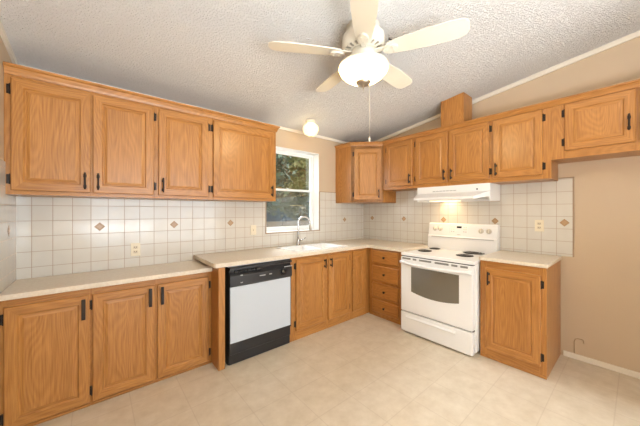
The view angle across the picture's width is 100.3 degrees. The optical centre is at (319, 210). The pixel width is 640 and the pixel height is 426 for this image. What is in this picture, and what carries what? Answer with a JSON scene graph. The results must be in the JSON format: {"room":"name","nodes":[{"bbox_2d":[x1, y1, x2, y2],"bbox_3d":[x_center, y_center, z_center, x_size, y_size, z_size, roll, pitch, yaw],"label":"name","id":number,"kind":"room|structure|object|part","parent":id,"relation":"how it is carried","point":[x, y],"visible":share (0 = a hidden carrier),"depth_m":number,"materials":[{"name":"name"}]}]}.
{"room":"kitchen","nodes":[
{"label":"kitchen","id":0,"kind":"room"},
{"bbox_2d":[0,36,11,160],"bbox_3d":[-0.371,-0.263,-0.364,0.120,3.285,6.000,0,0,-40],"label":"wall","id":1,"kind":"structure","parent":0,"point":[4,56],"depth_m":1.71,"materials":[{"name":"beige paint"}]},
{"bbox_2d":[0,159,15,293],"bbox_3d":[-2.086,0.094,1.782,0.010,0.828,0.492,0,0,-40],"label":"tile backsplash","id":2,"kind":"structure","parent":1,"relation":"attached to","point":[7,202],"depth_m":1.75,"materials":[{"name":"white tile"}]},
{"bbox_2d":[0,20,17,64],"bbox_3d":[-0.318,-1.464,-0.319,0.017,0.836,5.960,0,0,-40],"label":"trim","id":3,"kind":"structure","parent":1,"relation":"attached to","point":[3,35],"depth_m":1.75,"materials":[{"name":"white wood"}]},
{"bbox_2d":[16,129,359,279],"bbox_3d":[-0.822,0.137,3.292,4.128,2.487,0.180,0,0,-40],"label":"wall","id":4,"kind":"structure","parent":0,"point":[326,149],"depth_m":3.86,"materials":[{"name":"beige paint"}]},
{"bbox_2d":[4,73,155,198],"bbox_3d":[-1.805,-0.530,2.103,0.852,0.840,0.373,0,0,-40],"label":"upper cabinet","id":5,"kind":"object","parent":4,"relation":"attached to","point":[60,141],"visible":0.96,"depth_m":1.94,"materials":[{"name":"brown wood"}]},
{"bbox_3d":[-1.865,-0.504,1.868,0.396,0.738,0.020,0,0,-40],"label":"door","id":6,"kind":"part","parent":5,"relation":"part of","materials":[{"name":"brown wood"}]},
{"bbox_3d":[-1.721,-0.220,1.954,0.019,0.125,0.035,0,0,-40],"label":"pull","id":7,"kind":"part","parent":5,"relation":"part of","materials":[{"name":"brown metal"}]},
{"bbox_3d":[-1.663,-0.220,2.002,0.019,0.125,0.035,0,0,-40],"label":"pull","id":8,"kind":"part","parent":5,"relation":"part of","materials":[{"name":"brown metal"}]},
{"bbox_3d":[-1.555,-0.504,2.129,0.393,0.738,0.020,0,0,-40],"label":"door","id":9,"kind":"part","parent":5,"relation":"part of","materials":[{"name":"brown wood"}]},
{"bbox_2d":[19,64,347,143],"bbox_3d":[-0.758,-1.069,3.215,3.848,0.035,0.017,0,0,-40],"label":"trim","id":10,"kind":"structure","parent":4,"relation":"attached to","point":[281,127],"depth_m":3.31,"materials":[{"name":"white wood"}]},
{"bbox_2d":[16,191,362,279],"bbox_3d":[-0.761,0.113,3.219,3.886,0.791,0.010,0,0,-40],"label":"tile backsplash","id":11,"kind":"structure","parent":4,"relation":"attached to","point":[55,236],"depth_m":2.46,"materials":[{"name":"white tile"}]},
{"bbox_2d":[131,243,139,255],"bbox_3d":[-1.682,0.352,2.436,0.072,0.116,0.009,0,0,-40],"label":"wall outlet","id":12,"kind":"object","parent":11,"relation":"attached to","point":[135,247],"visible":1,"depth_m":2.43,"materials":[{"name":"beige plastic"}]},
{"bbox_2d":[251,225,255,234],"bbox_3d":[-0.791,0.227,3.179,0.072,0.116,0.016,0,0,-40],"label":"light switch","id":13,"kind":"object","parent":11,"relation":"attached to","point":[253,227],"visible":1,"depth_m":3.18,"materials":[{"name":"beige plastic"}]},
{"bbox_2d":[154,106,275,201],"bbox_3d":[-1.034,-0.530,2.751,1.172,0.840,0.373,0,0,-40],"label":"upper cabinet","id":14,"kind":"object","parent":4,"relation":"attached to","point":[201,158],"visible":0.94,"depth_m":2.56,"materials":[{"name":"brown wood"}]},
{"bbox_2d":[3,61,279,131],"bbox_3d":[-1.350,-0.925,2.497,2.052,0.062,0.352,0,0,-40],"label":"crown molding","id":15,"kind":"structure","parent":14,"relation":"attached to","point":[9,68],"depth_m":2.11,"materials":[{"name":"brown wood"}]},
{"bbox_3d":[-1.221,-0.504,2.409,0.410,0.738,0.020,0,0,-40],"label":"door","id":16,"kind":"part","parent":14,"relation":"part of","materials":[{"name":"brown wood"}]},
{"bbox_3d":[-0.774,-0.504,2.784,0.666,0.738,0.020,0,0,-40],"label":"door","id":17,"kind":"part","parent":14,"relation":"part of","materials":[{"name":"brown wood"}]},
{"bbox_2d":[265,146,319,233],"bbox_3d":[-0.395,-0.271,3.638,0.876,1.109,0.188,0,0,-40],"label":"window","id":18,"kind":"structure","parent":4,"relation":"in","point":[313,158],"depth_m":3.85,"materials":[{"name":"white plastic"}]},
{"bbox_3d":[-0.427,-0.033,3.677,0.780,0.538,0.022,0,0,-40],"label":"sash","id":19,"kind":"part","parent":18,"relation":"part of","materials":[{"name":"white plastic"}]},
{"bbox_3d":[-0.441,-0.532,3.693,0.780,0.514,0.022,0,0,-40],"label":"sash","id":20,"kind":"part","parent":18,"relation":"part of","materials":[{"name":"white plastic"}]},
{"bbox_2d":[336,146,395,203],"bbox_3d":[0.685,-0.545,4.020,0.638,0.850,0.638,0,0,-40],"label":"upper cabinet","id":21,"kind":"object","parent":4,"relation":"attached to","point":[359,169],"visible":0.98,"depth_m":3.79,"materials":[{"name":"brown wood"}]},
{"bbox_3d":[0.667,-0.545,3.806,0.452,0.850,0.020,0,0,5],"label":"frame","id":22,"kind":"part","parent":21,"relation":"part of","materials":[{"name":"brown wood"}]},
{"bbox_3d":[0.672,-0.522,3.785,0.378,0.725,0.020,0,0,5],"label":"door","id":23,"kind":"part","parent":21,"relation":"part of","materials":[{"name":"brown wood"}]},
{"bbox_2d":[335,79,639,149],"bbox_3d":[1.539,-0.951,2.940,3.401,0.050,0.341,0,0,44],"label":"crown molding","id":24,"kind":"structure","parent":21,"relation":"attached to","point":[635,83],"depth_m":2.57,"materials":[{"name":"brown wood"}]},
{"bbox_2d":[0,0,639,141],"bbox_3d":[1.164,-1.536,0.924,4.128,0.930,6.240,0,0,-40],"label":"ceiling","id":25,"kind":"structure","parent":0,"point":[216,55],"depth_m":2.07,"materials":[{"name":"white paint"}]},
{"bbox_2d":[303,119,317,136],"bbox_3d":[-0.116,-1.023,3.323,0.194,0.210,0.194,0,0,-40],"label":"ceiling light","id":26,"kind":"object","parent":25,"relation":"attached to","point":[310,128],"visible":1,"depth_m":3.26,"materials":[{"name":"white glass"}]},
{"bbox_2d":[268,0,469,141],"bbox_3d":[0.324,-0.899,1.920,1.238,0.828,1.259,0,0,-40],"label":"ceiling fan","id":27,"kind":"object","parent":25,"relation":"hanging from","point":[363,42],"visible":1,"depth_m":1.77,"materials":[{"name":"beige paint"}]},
{"bbox_3d":[-0.103,-1.103,1.817,0.488,0.035,0.149,0,0,-9],"label":"blade","id":28,"kind":"part","parent":27,"relation":"part of","materials":[{"name":"beige paint"}]},
{"bbox_3d":[0.115,-1.103,2.252,0.149,0.035,0.488,0,0,-27],"label":"blade","id":29,"kind":"part","parent":27,"relation":"part of","materials":[{"name":"beige paint"}]},
{"bbox_3d":[0.305,-0.958,1.884,0.346,0.109,0.346,0,0,-40],"label":"lamp shade","id":30,"kind":"part","parent":27,"relation":"part of","materials":[{"name":"white glass"}]},
{"bbox_3d":[0.243,-1.103,1.475,0.149,0.035,0.488,0,0,9],"label":"blade","id":31,"kind":"part","parent":27,"relation":"part of","materials":[{"name":"beige paint"}]},
{"bbox_3d":[0.348,-0.698,1.881,0.014,0.425,0.014,0,0,-40],"label":"pull chain","id":32,"kind":"part","parent":27,"relation":"part of","materials":[{"name":"beige plastic"}]},
{"bbox_3d":[0.596,-1.103,2.179,0.149,0.035,0.488,0,0,45],"label":"blade","id":33,"kind":"part","parent":27,"relation":"part of","materials":[{"name":"beige paint"}]},
{"bbox_3d":[0.675,-1.103,1.699,0.488,0.035,0.149,0,0,27],"label":"blade","id":34,"kind":"part","parent":27,"relation":"part of","materials":[{"name":"beige paint"}]},
{"bbox_2d":[35,313,639,425],"bbox_3d":[1.164,1.440,0.924,4.128,0.120,6.240,0,0,-40],"label":"floor","id":35,"kind":"structure","parent":0,"point":[363,370],"depth_m":2.02,"materials":[{"name":"tile"}]},
{"bbox_2d":[0,289,90,425],"bbox_3d":[-1.925,0.962,1.916,0.429,0.834,0.506,0,0,-40],"label":"base cabinet","id":36,"kind":"object","parent":35,"relation":"on","point":[45,340],"visible":0.93,"depth_m":1.74,"materials":[{"name":"brown wood"}]},
{"bbox_3d":[-1.789,1.369,1.755,0.427,0.018,0.011,0,0,-40],"label":"shoe molding","id":37,"kind":"part","parent":36,"relation":"part of","materials":[{"name":"brown wood"}]},
{"bbox_3d":[-1.636,0.681,1.847,0.022,0.143,0.028,0,0,-40],"label":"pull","id":38,"kind":"part","parent":36,"relation":"part of","materials":[{"name":"brown metal"}]},
{"bbox_2d":[90,272,211,404],"bbox_3d":[-1.445,0.962,2.318,0.846,0.834,0.506,0,0,-40],"label":"base cabinet","id":39,"kind":"object","parent":35,"relation":"on","point":[144,333],"visible":0.91,"depth_m":2.10,"materials":[{"name":"brown wood"}]},
{"bbox_2d":[0,260,211,300],"bbox_3d":[-1.610,0.526,2.189,1.262,0.035,0.494,0,0,-40],"label":"countertop","id":40,"kind":"structure","parent":39,"relation":"on","point":[31,287],"depth_m":2.01,"materials":[{"name":"beige laminate"}]},
{"bbox_3d":[-1.470,0.970,2.017,0.379,0.758,0.020,0,0,-40],"label":"door","id":41,"kind":"part","parent":39,"relation":"part of","materials":[{"name":"brown wood"}]},
{"bbox_3d":[-1.334,0.681,2.100,0.022,0.143,0.028,0,0,-40],"label":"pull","id":42,"kind":"part","parent":39,"relation":"part of","materials":[{"name":"brown metal"}]},
{"bbox_3d":[-1.305,1.369,2.161,0.832,0.018,0.011,0,0,-40],"label":"shoe molding","id":43,"kind":"part","parent":39,"relation":"part of","materials":[{"name":"brown wood"}]},
{"bbox_3d":[-1.271,0.681,2.153,0.022,0.143,0.028,0,0,-40],"label":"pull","id":44,"kind":"part","parent":39,"relation":"part of","materials":[{"name":"brown metal"}]},
{"bbox_3d":[-1.158,0.970,2.279,0.400,0.758,0.020,0,0,-40],"label":"door","id":45,"kind":"part","parent":39,"relation":"part of","materials":[{"name":"brown wood"}]},
{"bbox_2d":[204,263,224,370],"bbox_3d":[-1.056,0.935,2.558,0.057,0.887,0.640,0,0,-40],"label":"end panel","id":46,"kind":"object","parent":35,"relation":"on","point":[217,274],"visible":0.46,"depth_m":2.32,"materials":[{"name":"brown wood"}]},
{"bbox_2d":[225,258,291,365],"bbox_3d":[-0.727,0.936,2.775,0.658,0.886,0.634,0,0,-40],"label":"dishwasher","id":47,"kind":"object","parent":35,"relation":"on","point":[257,295],"visible":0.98,"depth_m":2.52,"materials":[{"name":"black metal"}]},
{"bbox_3d":[-0.564,1.284,2.579,0.644,0.181,0.033,0,0,-40],"label":"kick panel","id":48,"kind":"part","parent":47,"relation":"part of","materials":[{"name":"black plastic"}]},
{"bbox_3d":[-0.561,0.936,2.576,0.648,0.514,0.043,0,0,-40],"label":"door trim","id":49,"kind":"part","parent":47,"relation":"part of","materials":[{"name":"black plastic"}]},
{"bbox_3d":[-0.562,0.929,2.577,0.636,0.500,0.040,0,0,-40],"label":"door","id":50,"kind":"part","parent":47,"relation":"part of","materials":[{"name":"white metal"}]},
{"bbox_3d":[-0.555,0.590,2.569,0.648,0.174,0.060,0,0,-40],"label":"control panel","id":51,"kind":"part","parent":47,"relation":"part of","materials":[{"name":"black plastic"}]},
{"bbox_2d":[290,250,349,341],"bbox_3d":[-0.142,0.935,3.310,0.918,0.888,0.663,0,0,-40],"label":"base cabinet","id":52,"kind":"object","parent":35,"relation":"on","point":[320,283],"visible":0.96,"depth_m":3.03,"materials":[{"name":"brown wood"}]},
{"bbox_3d":[-0.092,0.896,2.977,0.426,0.765,0.020,0,0,-40],"label":"door","id":53,"kind":"part","parent":52,"relation":"part of","materials":[{"name":"brown wood"}]},
{"bbox_3d":[0.232,0.896,3.249,0.357,0.765,0.020,0,0,-40],"label":"door","id":54,"kind":"part","parent":52,"relation":"part of","materials":[{"name":"brown wood"}]},
{"bbox_2d":[350,248,368,318],"bbox_3d":[0.563,0.935,3.924,0.949,0.888,0.628,0,0,-40],"label":"base cabinet","id":55,"kind":"object","parent":35,"relation":"on","point":[359,258],"visible":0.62,"depth_m":3.48,"materials":[{"name":"brown wood"}]},
{"bbox_2d":[194,238,427,267],"bbox_3d":[0.091,0.473,3.164,2.651,0.036,1.188,0,0,-40],"label":"countertop","id":56,"kind":"structure","parent":55,"relation":"on","point":[241,257],"depth_m":2.93,"materials":[{"name":"beige laminate"}]},
{"bbox_2d":[297,216,311,244],"bbox_3d":[-0.210,0.261,3.539,0.212,0.388,0.056,0,0,-2],"label":"faucet","id":57,"kind":"object","parent":56,"relation":"on","point":[310,228],"visible":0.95,"depth_m":3.53,"materials":[{"name":"silver metal"}]},
{"bbox_2d":[276,243,347,252],"bbox_3d":[-0.095,0.535,3.341,0.786,0.180,0.466,0,0,-40],"label":"sink","id":58,"kind":"object","parent":56,"relation":"in","point":[316,246],"visible":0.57,"depth_m":3.41,"materials":[{"name":"white ceramic"}]},
{"bbox_2d":[285,246,316,250],"bbox_3d":[-0.238,0.539,3.220,0.339,0.172,0.394,0,0,-40],"label":"basin","id":59,"kind":"object","parent":58,"relation":"in","point":[294,248],"depth_m":3.38,"materials":[{"name":"ceramic"}]},
{"bbox_2d":[307,244,336,247],"bbox_3d":[0.049,0.539,3.461,0.339,0.172,0.394,0,0,-40],"label":"basin","id":60,"kind":"object","parent":58,"relation":"in","point":[311,245],"depth_m":3.62,"materials":[{"name":"white ceramic"}]},
{"bbox_3d":[0.506,0.896,3.479,0.232,0.765,0.020,0,0,-40],"label":"door","id":61,"kind":"part","parent":55,"relation":"part of","materials":[{"name":"brown wood"}]},
{"bbox_2d":[369,248,401,324],"bbox_3d":[1.056,0.935,3.562,0.659,0.888,0.555,0,0,-40],"label":"base cabinet","id":62,"kind":"object","parent":35,"relation":"on","point":[384,265],"visible":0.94,"depth_m":3.37,"materials":[{"name":"brown wood"}]},
{"bbox_3d":[0.824,1.239,3.390,0.020,0.160,0.400,0,0,-40],"label":"drawer","id":63,"kind":"part","parent":62,"relation":"part of","materials":[{"name":"brown wood"}]},
{"bbox_3d":[0.824,1.032,3.390,0.020,0.185,0.400,0,0,-40],"label":"drawer","id":64,"kind":"part","parent":62,"relation":"part of","materials":[{"name":"brown wood"}]},
{"bbox_3d":[0.824,0.809,3.390,0.020,0.190,0.400,0,0,-40],"label":"drawer","id":65,"kind":"part","parent":62,"relation":"part of","materials":[{"name":"brown wood"}]},
{"bbox_3d":[0.824,0.594,3.390,0.020,0.170,0.400,0,0,-40],"label":"drawer","id":66,"kind":"part","parent":62,"relation":"part of","materials":[{"name":"brown wood"}]},
{"bbox_2d":[400,222,499,355],"bbox_3d":[1.431,0.765,2.997,0.791,1.228,0.785,0,0,-40],"label":"range","id":67,"kind":"object","parent":35,"relation":"on","point":[440,282],"visible":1,"depth_m":2.80,"materials":[{"name":"white metal"}]},
{"bbox_3d":[1.154,0.584,2.765,0.068,0.043,0.765,0,0,-40],"label":"handle","id":68,"kind":"part","parent":67,"relation":"part of","materials":[{"name":"white metal"}]},
{"bbox_3d":[1.200,0.826,2.804,0.058,0.614,0.761,0,0,-40],"label":"oven door","id":69,"kind":"part","parent":67,"relation":"part of","materials":[{"name":"white metal"}]},
{"bbox_3d":[1.200,1.252,2.804,0.058,0.217,0.761,0,0,-40],"label":"storage drawer","id":70,"kind":"part","parent":67,"relation":"part of","materials":[{"name":"white metal"}]},
{"bbox_2d":[401,247,485,264],"bbox_3d":[1.462,0.493,3.023,0.710,0.034,0.785,0,0,-40],"label":"cooktop","id":71,"kind":"object","parent":67,"relation":"in","point":[442,255],"depth_m":2.92,"materials":[{"name":"white metal"}]},
{"bbox_3d":[1.674,0.219,3.228,0.020,0.090,0.205,0,0,-40],"label":"control plate","id":72,"kind":"part","parent":67,"relation":"part of","materials":[{"name":"white ceramic"}]},
{"bbox_2d":[480,260,560,379],"bbox_3d":[1.905,0.922,2.547,0.663,0.913,0.492,0,0,-40],"label":"base cabinet","id":73,"kind":"object","parent":35,"relation":"on","point":[520,305],"visible":0.95,"depth_m":2.34,"materials":[{"name":"brown wood"}]},
{"bbox_3d":[1.688,0.909,2.359,0.020,0.750,0.410,0,0,-40],"label":"door","id":74,"kind":"part","parent":73,"relation":"part of","materials":[{"name":"brown wood"}]},
{"bbox_3d":[1.692,1.363,2.366,0.006,0.029,0.491,0,0,-40],"label":"shoe molding","id":75,"kind":"part","parent":73,"relation":"part of","materials":[{"name":"brown wood"}]},
{"bbox_2d":[479,250,561,267],"bbox_3d":[1.917,0.450,2.553,0.639,0.032,0.508,0,0,-40],"label":"countertop","id":76,"kind":"structure","parent":73,"relation":"on","point":[510,257],"depth_m":2.44,"materials":[{"name":"beige laminate"}]},
{"bbox_2d":[366,36,639,372],"bbox_3d":[2.699,-0.263,2.213,0.120,3.285,6.000,0,0,-40],"label":"wall","id":77,"kind":"structure","parent":0,"point":[600,285],"depth_m":2.37,"materials":[{"name":"beige paint"}]},
{"bbox_2d":[383,139,416,190],"bbox_3d":[1.149,-0.630,3.674,0.373,0.676,0.483,0,0,-40],"label":"upper cabinet","id":78,"kind":"object","parent":77,"relation":"attached to","point":[398,157],"visible":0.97,"depth_m":3.56,"materials":[{"name":"brown wood"}]},
{"bbox_2d":[414,183,499,202],"bbox_3d":[1.547,-0.201,3.107,0.475,0.181,0.812,0,0,-40],"label":"range hood","id":79,"kind":"object","parent":77,"relation":"attached to","point":[480,192],"visible":1,"depth_m":2.98,"materials":[{"name":"white metal"}]},
{"bbox_2d":[414,121,500,187],"bbox_3d":[1.584,-0.630,3.156,0.373,0.676,0.871,0,0,-40],"label":"upper cabinet","id":80,"kind":"object","parent":77,"relation":"attached to","point":[460,156],"visible":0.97,"depth_m":3.01,"materials":[{"name":"brown wood"}]},
{"bbox_3d":[1.339,-0.626,3.228,0.020,0.588,0.400,0,0,-40],"label":"door","id":81,"kind":"part","parent":80,"relation":"part of","materials":[{"name":"brown wood"}]},
{"bbox_2d":[441,92,471,126],"bbox_3d":[1.590,-1.145,3.115,0.240,0.337,0.252,0,0,-40],"label":"chase","id":82,"kind":"object","parent":80,"relation":"on","point":[458,108],"visible":0.75,"depth_m":3.03,"materials":[{"name":"brown wood"}]},
{"bbox_3d":[1.610,-0.626,2.904,0.020,0.588,0.409,0,0,-40],"label":"door","id":83,"kind":"part","parent":80,"relation":"part of","materials":[{"name":"brown wood"}]},
{"bbox_2d":[363,177,573,256],"bbox_3d":[1.552,0.080,3.479,0.010,0.800,2.568,0,0,-40],"label":"tile backsplash","id":84,"kind":"structure","parent":77,"relation":"attached to","point":[407,220],"depth_m":2.90,"materials":[{"name":"white tile"}]},
{"bbox_2d":[535,220,543,231],"bbox_3d":[2.207,0.148,2.687,0.009,0.116,0.072,0,0,-40],"label":"wall outlet","id":85,"kind":"object","parent":84,"relation":"attached to","point":[539,224],"visible":1,"depth_m":2.68,"materials":[{"name":"beige plastic"}]},
{"bbox_2d":[373,30,639,141],"bbox_3d":[2.646,-1.464,2.168,0.017,0.836,5.960,0,0,-40],"label":"trim","id":86,"kind":"structure","parent":77,"relation":"attached to","point":[629,37],"depth_m":2.67,"materials":[{"name":"white wood"}]},
{"bbox_2d":[491,107,557,184],"bbox_3d":[2.012,-0.630,2.646,0.373,0.676,0.473,0,0,-40],"label":"upper cabinet","id":87,"kind":"object","parent":77,"relation":"attached to","point":[521,143],"visible":0.93,"depth_m":2.53,"materials":[{"name":"brown wood"}]},
{"bbox_3d":[1.761,-0.417,2.682,0.035,0.125,0.019,0,0,-40],"label":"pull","id":88,"kind":"part","parent":87,"relation":"part of","materials":[{"name":"brown metal"}]},
{"bbox_3d":[1.889,-0.626,2.572,0.020,0.588,0.396,0,0,-40],"label":"door","id":89,"kind":"part","parent":87,"relation":"part of","materials":[{"name":"brown wood"}]},
{"bbox_2d":[551,87,639,163],"bbox_3d":[2.465,-0.712,2.106,0.373,0.513,0.937,0,0,-40],"label":"upper cabinet","id":90,"kind":"object","parent":77,"relation":"attached to","point":[607,126],"visible":0.98,"depth_m":2.16,"materials":[{"name":"brown wood"}]},
{"bbox_3d":[2.240,-0.720,2.154,0.020,0.400,0.396,0,0,-40],"label":"door","id":91,"kind":"part","parent":90,"relation":"part of","materials":[{"name":"brown wood"}]},
{"bbox_3d":[2.326,-0.670,2.009,0.035,0.125,0.019,0,0,-40],"label":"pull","id":92,"kind":"part","parent":90,"relation":"part of","materials":[{"name":"brown metal"}]},
{"bbox_3d":[2.505,-0.720,1.837,0.020,0.400,0.394,0,0,-40],"label":"door","id":93,"kind":"part","parent":90,"relation":"part of","materials":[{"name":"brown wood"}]},
{"bbox_2d":[563,350,639,378],"bbox_3d":[3.445,1.355,1.219,0.013,0.049,3.480,0,0,-40],"label":"baseboard","id":94,"kind":"structure","parent":77,"relation":"attached to","point":[625,371],"depth_m":2.35,"materials":[{"name":"white wood"}]},
{"label":"outside","id":95,"kind":"structure","parent":0,"visible":0},
{"bbox_3d":[-11.123,2.055,34.150,100.000,0.150,59.300,0,0,-40],"label":"ground","id":96,"kind":"structure","parent":95,"visible":0},
{"bbox_2d":[266,176,292,217],"bbox_3d":[-4.048,-2.714,19.861,5.920,9.395,6.045,0,0,33],"label":"tree","id":97,"kind":"object","parent":96,"relation":"on","point":[276,203],"visible":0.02,"depth_m":19.30,"materials":[{"name":"green plant"}]},
{"bbox_2d":[266,154,297,211],"bbox_3d":[-2.637,-0.726,11.721,3.209,5.423,3.049,0,0,29],"label":"tree","id":98,"kind":"object","parent":96,"relation":"on","point":[282,163],"visible":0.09,"depth_m":11.78,"materials":[{"name":"green plant"}]},
{"bbox_2d":[266,221,308,226],"bbox_3d":[0.505,1.200,12.512,70.000,1.560,0.200,0,0,-40],"label":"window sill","id":99,"kind":"structure","parent":96,"relation":"on","point":[275,223],"depth_m":10.79,"materials":[{"name":"white wood"}]},
{"bbox_2d":[266,200,309,221],"bbox_3d":[-7.226,0.030,27.172,20.600,3.900,4.800,0,0,-40],"label":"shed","id":100,"kind":"object","parent":96,"relation":"on","point":[269,218],"visible":0.02,"depth_m":27.01,"materials":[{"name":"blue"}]},
{"bbox_2d":[275,155,309,220],"bbox_3d":[-1.654,-1.280,15.999,4.359,6.532,3.894,0,0,-32],"label":"tree","id":101,"kind":"object","parent":96,"relation":"on","point":[290,201],"visible":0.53,"depth_m":15.00,"materials":[{"name":"green plant"}]},
{"bbox_2d":[296,204,309,220],"bbox_3d":[-0.783,0.592,12.544,0.857,1.923,0.938,0,0,13],"label":"shrub","id":102,"kind":"object","parent":96,"relation":"on","point":[303,211],"visible":0.43,"depth_m":12.42,"materials":[{"name":"green plant"}]}
]}

